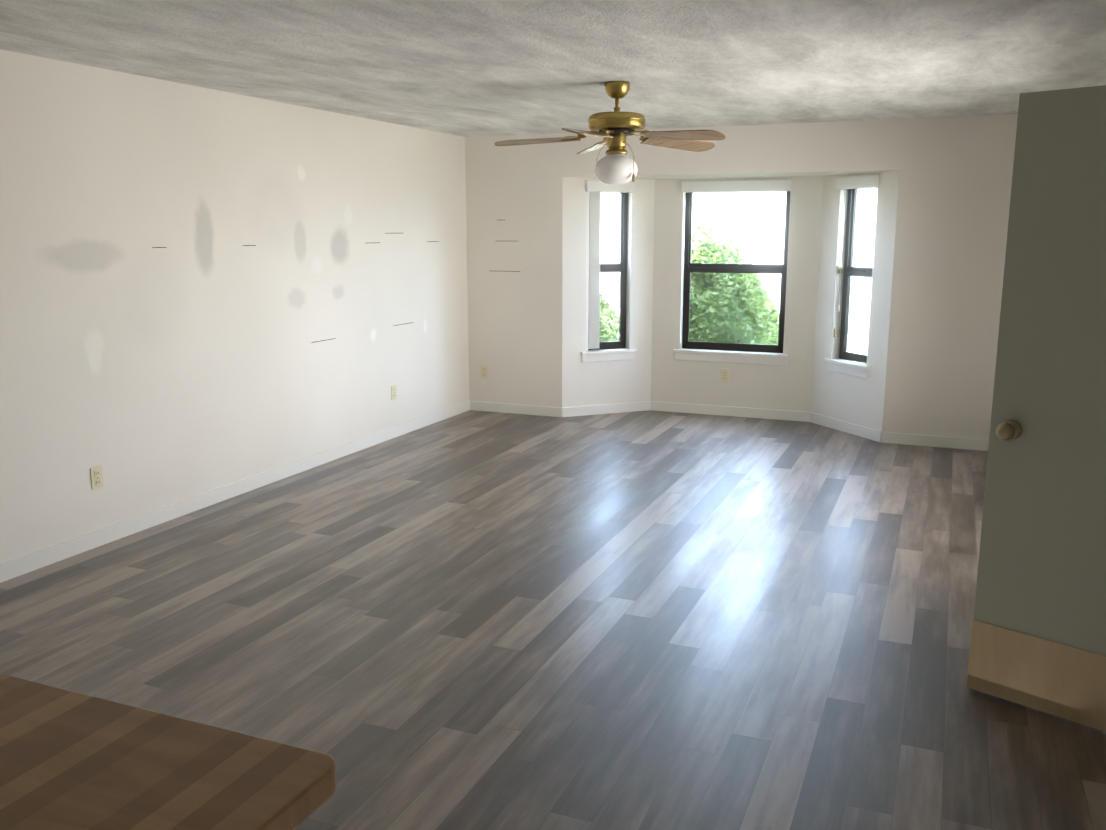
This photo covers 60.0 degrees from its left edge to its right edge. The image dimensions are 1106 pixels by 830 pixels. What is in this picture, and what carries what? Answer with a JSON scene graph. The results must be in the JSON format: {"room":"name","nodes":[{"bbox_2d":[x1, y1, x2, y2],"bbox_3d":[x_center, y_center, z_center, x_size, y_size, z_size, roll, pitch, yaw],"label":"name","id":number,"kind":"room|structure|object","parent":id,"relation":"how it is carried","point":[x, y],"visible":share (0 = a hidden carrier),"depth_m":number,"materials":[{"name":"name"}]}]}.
{"room":"empty living room","nodes":[
{"label":"empty living room","id":0,"kind":"room"},
{"bbox_2d":[0,49,468,563],"bbox_3d":[-2.778,-0.350,3.978,0.140,2.410,10.430,5,12,22],"label":"wall","id":1,"kind":"structure","parent":0,"point":[190,360],"depth_m":5.51,"materials":[{"name":"paint"}]},
{"bbox_2d":[90,465,103,489],"bbox_3d":[-2.354,0.324,4.949,0.010,0.114,0.070,5,12,22],"label":"electrical outlet","id":2,"kind":"object","parent":1,"relation":"attached to","point":[96,475],"visible":1,"depth_m":4.94,"materials":[{"name":"beige plastic"}]},
{"bbox_2d":[0,401,469,582],"bbox_3d":[-2.708,0.797,4.170,0.012,0.085,10.150,5,12,22],"label":"baseboard","id":3,"kind":"structure","parent":1,"relation":"attached to","point":[24,564],"depth_m":5.63,"materials":[{"name":"white wood"}]},
{"bbox_2d":[152,241,519,342],"bbox_3d":[-1.225,-0.970,6.785,0.520,0.844,3.650,5,12,22],"label":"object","id":4,"kind":"structure","parent":1,"relation":"attached to","point":[377,242],"depth_m":6.71,"materials":[{"name":"grey"}]},
{"bbox_2d":[391,385,396,399],"bbox_3d":[-1.252,-0.178,7.550,0.010,0.114,0.070,5,12,22],"label":"electrical outlet","id":5,"kind":"object","parent":1,"relation":"attached to","point":[393,393],"visible":1,"depth_m":7.54,"materials":[{"name":"beige plastic"}]},
{"bbox_2d":[0,410,1105,829],"bbox_3d":[-0.309,1.023,3.539,5.230,0.120,11.050,5,12,22],"label":"floor","id":6,"kind":"structure","parent":0,"point":[624,620],"depth_m":3.92,"materials":[{"name":"laminate"}]},
{"bbox_2d":[0,673,336,829],"bbox_3d":[-1.475,1.074,0.570,1.545,0.905,2.475,5,12,22],"label":"countertop","id":7,"kind":"structure","parent":6,"relation":"on","point":[71,760],"depth_m":1.28,"materials":[{"name":"brown wood"}]},
{"bbox_2d":[0,0,1105,136],"bbox_3d":[-0.429,-1.421,2.776,5.230,0.150,10.430,5,12,22],"label":"ceiling","id":8,"kind":"structure","parent":0,"point":[468,68],"depth_m":4.39,"materials":[{"name":"paint"}]},
{"bbox_2d":[495,81,725,184],"bbox_3d":[0.330,-1.546,5.263,1.308,0.547,1.254,5,12,22],"label":"ceiling fan","id":9,"kind":"object","parent":8,"relation":"hanging from","point":[616,165],"visible":1,"depth_m":5.25,"materials":[{"name":"gold metal"}]},
{"bbox_2d":[562,177,654,407],"bbox_3d":[0.487,-1.059,8.476,0.937,2.100,0.140,-4,12,-22],"label":"wall","id":10,"kind":"structure","parent":0,"point":[603,382],"depth_m":8.43,"materials":[{"name":"white paint"}]},
{"bbox_2d":[562,401,650,416],"bbox_3d":[0.488,-0.054,8.586,0.877,0.085,0.012,-4,12,-22],"label":"baseboard","id":11,"kind":"structure","parent":10,"relation":"attached to","point":[605,409],"depth_m":8.57,"materials":[{"name":"white wood"}]},
{"bbox_2d":[581,181,635,362],"bbox_3d":[0.469,-1.249,8.403,0.530,1.550,0.168,-4,12,-22],"label":"window","id":12,"kind":"structure","parent":10,"relation":"in","point":[609,350],"depth_m":8.41,"materials":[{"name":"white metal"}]},
{"bbox_2d":[651,176,822,411],"bbox_3d":[1.578,-1.037,8.359,1.550,2.100,0.140,5,12,22],"label":"wall","id":13,"kind":"structure","parent":0,"point":[789,386],"depth_m":8.35,"materials":[{"name":"white paint"}]},
{"bbox_2d":[721,369,728,381],"bbox_3d":[1.512,-0.349,8.437,0.070,0.114,0.010,5,12,22],"label":"outlet","id":14,"kind":"object","parent":13,"relation":"attached to","point":[724,375],"visible":1,"depth_m":8.43,"materials":[{"name":"beige plastic"}]},
{"bbox_2d":[651,401,809,421],"bbox_3d":[1.549,-0.034,8.481,1.430,0.085,0.012,5,12,22],"label":"baseboard","id":15,"kind":"structure","parent":13,"relation":"attached to","point":[734,411],"depth_m":8.46,"materials":[{"name":"white wood"}]},
{"bbox_2d":[673,180,791,365],"bbox_3d":[1.568,-1.228,8.297,1.010,1.550,0.168,5,12,22],"label":"window","id":16,"kind":"structure","parent":13,"relation":"in","point":[716,351],"depth_m":8.36,"materials":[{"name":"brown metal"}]},
{"bbox_2d":[600,188,877,313],"bbox_3d":[9.860,-4.682,25.943,19.000,3.400,9.000,5,12,22],"label":"sky","id":17,"kind":"structure","parent":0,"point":[731,211],"depth_m":23.63,"materials":[{"name":"white"}]},
{"bbox_2d":[465,114,1017,439],"bbox_3d":[1.548,-1.064,7.683,5.230,2.410,0.140,5,12,22],"label":"wall","id":18,"kind":"structure","parent":0,"point":[954,193],"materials":[{"name":"white paint"}]},
{"bbox_2d":[481,365,487,377],"bbox_3d":[-0.619,-0.390,8.648,0.070,0.114,0.010,5,12,22],"label":"outlet","id":19,"kind":"object","parent":18,"relation":"attached to","point":[484,371],"visible":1,"depth_m":8.64,"materials":[{"name":"beige plastic"}]},
{"bbox_2d":[470,401,561,416],"bbox_3d":[-0.344,-0.056,8.595,0.915,0.085,0.012,5,12,22],"label":"baseboard","id":20,"kind":"structure","parent":18,"relation":"attached to","point":[517,408],"depth_m":8.58,"materials":[{"name":"white wood"}]},
{"bbox_2d":[881,432,988,450],"bbox_3d":[3.173,0.221,7.158,1.365,0.085,0.012,5,12,22],"label":"baseboard","id":21,"kind":"structure","parent":18,"relation":"attached to","point":[937,441],"depth_m":7.26,"materials":[{"name":"white wood"}]},
{"bbox_2d":[635,171,878,178],"bbox_3d":[1.497,-2.232,7.931,2.990,0.510,0.680,5,12,22],"label":"ceiling soffit","id":22,"kind":"structure","parent":0,"point":[745,175],"depth_m":7.77,"materials":[{"name":"white paint"}]},
{"bbox_2d":[811,170,899,430],"bbox_3d":[2.432,-0.906,7.681,0.140,2.100,0.937,-4,12,-22],"label":"wall","id":23,"kind":"structure","parent":0,"point":[856,400],"depth_m":7.70,"materials":[{"name":"white paint"}]},
{"bbox_2d":[810,412,881,441],"bbox_3d":[2.373,0.094,7.816,0.012,0.085,0.877,-4,12,-22],"label":"baseboard","id":24,"kind":"structure","parent":23,"relation":"attached to","point":[851,428],"depth_m":7.78,"materials":[{"name":"white wood"}]},
{"bbox_2d":[824,175,878,377],"bbox_3d":[2.419,-1.095,7.606,0.168,1.550,0.530,-4,12,-22],"label":"window","id":25,"kind":"structure","parent":23,"relation":"in","point":[858,367],"depth_m":7.71,"materials":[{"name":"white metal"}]},
{"bbox_3d":[1.921,0.020,2.058,0.140,2.410,10.430,5,12,22],"label":"wall","id":26,"kind":"structure","parent":0,"visible":0},
{"bbox_2d":[966,85,1105,731],"bbox_3d":[1.785,0.022,2.991,0.757,2.030,0.391,5,12,22],"label":"door","id":27,"kind":"structure","parent":26,"relation":"in","point":[1038,636],"depth_m":3.11,"materials":[{"name":"grey paint"}]},
{"label":"outside","id":28,"kind":"structure","parent":0,"visible":0},
{"bbox_2d":[606,306,869,361],"bbox_3d":[2.485,0.098,10.135,85.000,0.100,100.000,5,12,22],"label":"ground","id":29,"kind":"structure","parent":28,"point":[857,332],"depth_m":18.93,"materials":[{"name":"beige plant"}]},
{"bbox_2d":[600,293,619,349],"bbox_3d":[0.033,-0.882,11.311,1.761,1.889,1.478,5,12,22],"label":"bush","id":30,"kind":"object","parent":29,"relation":"on","point":[609,324],"depth_m":11.24,"materials":[{"name":"green plant"}]},
{"bbox_2d":[616,212,778,352],"bbox_3d":[1.522,-0.910,10.021,1.795,2.391,1.491,5,12,22],"label":"tree","id":31,"kind":"object","parent":29,"relation":"on","point":[700,245],"depth_m":9.55,"materials":[{"name":"green plant"}]}
]}

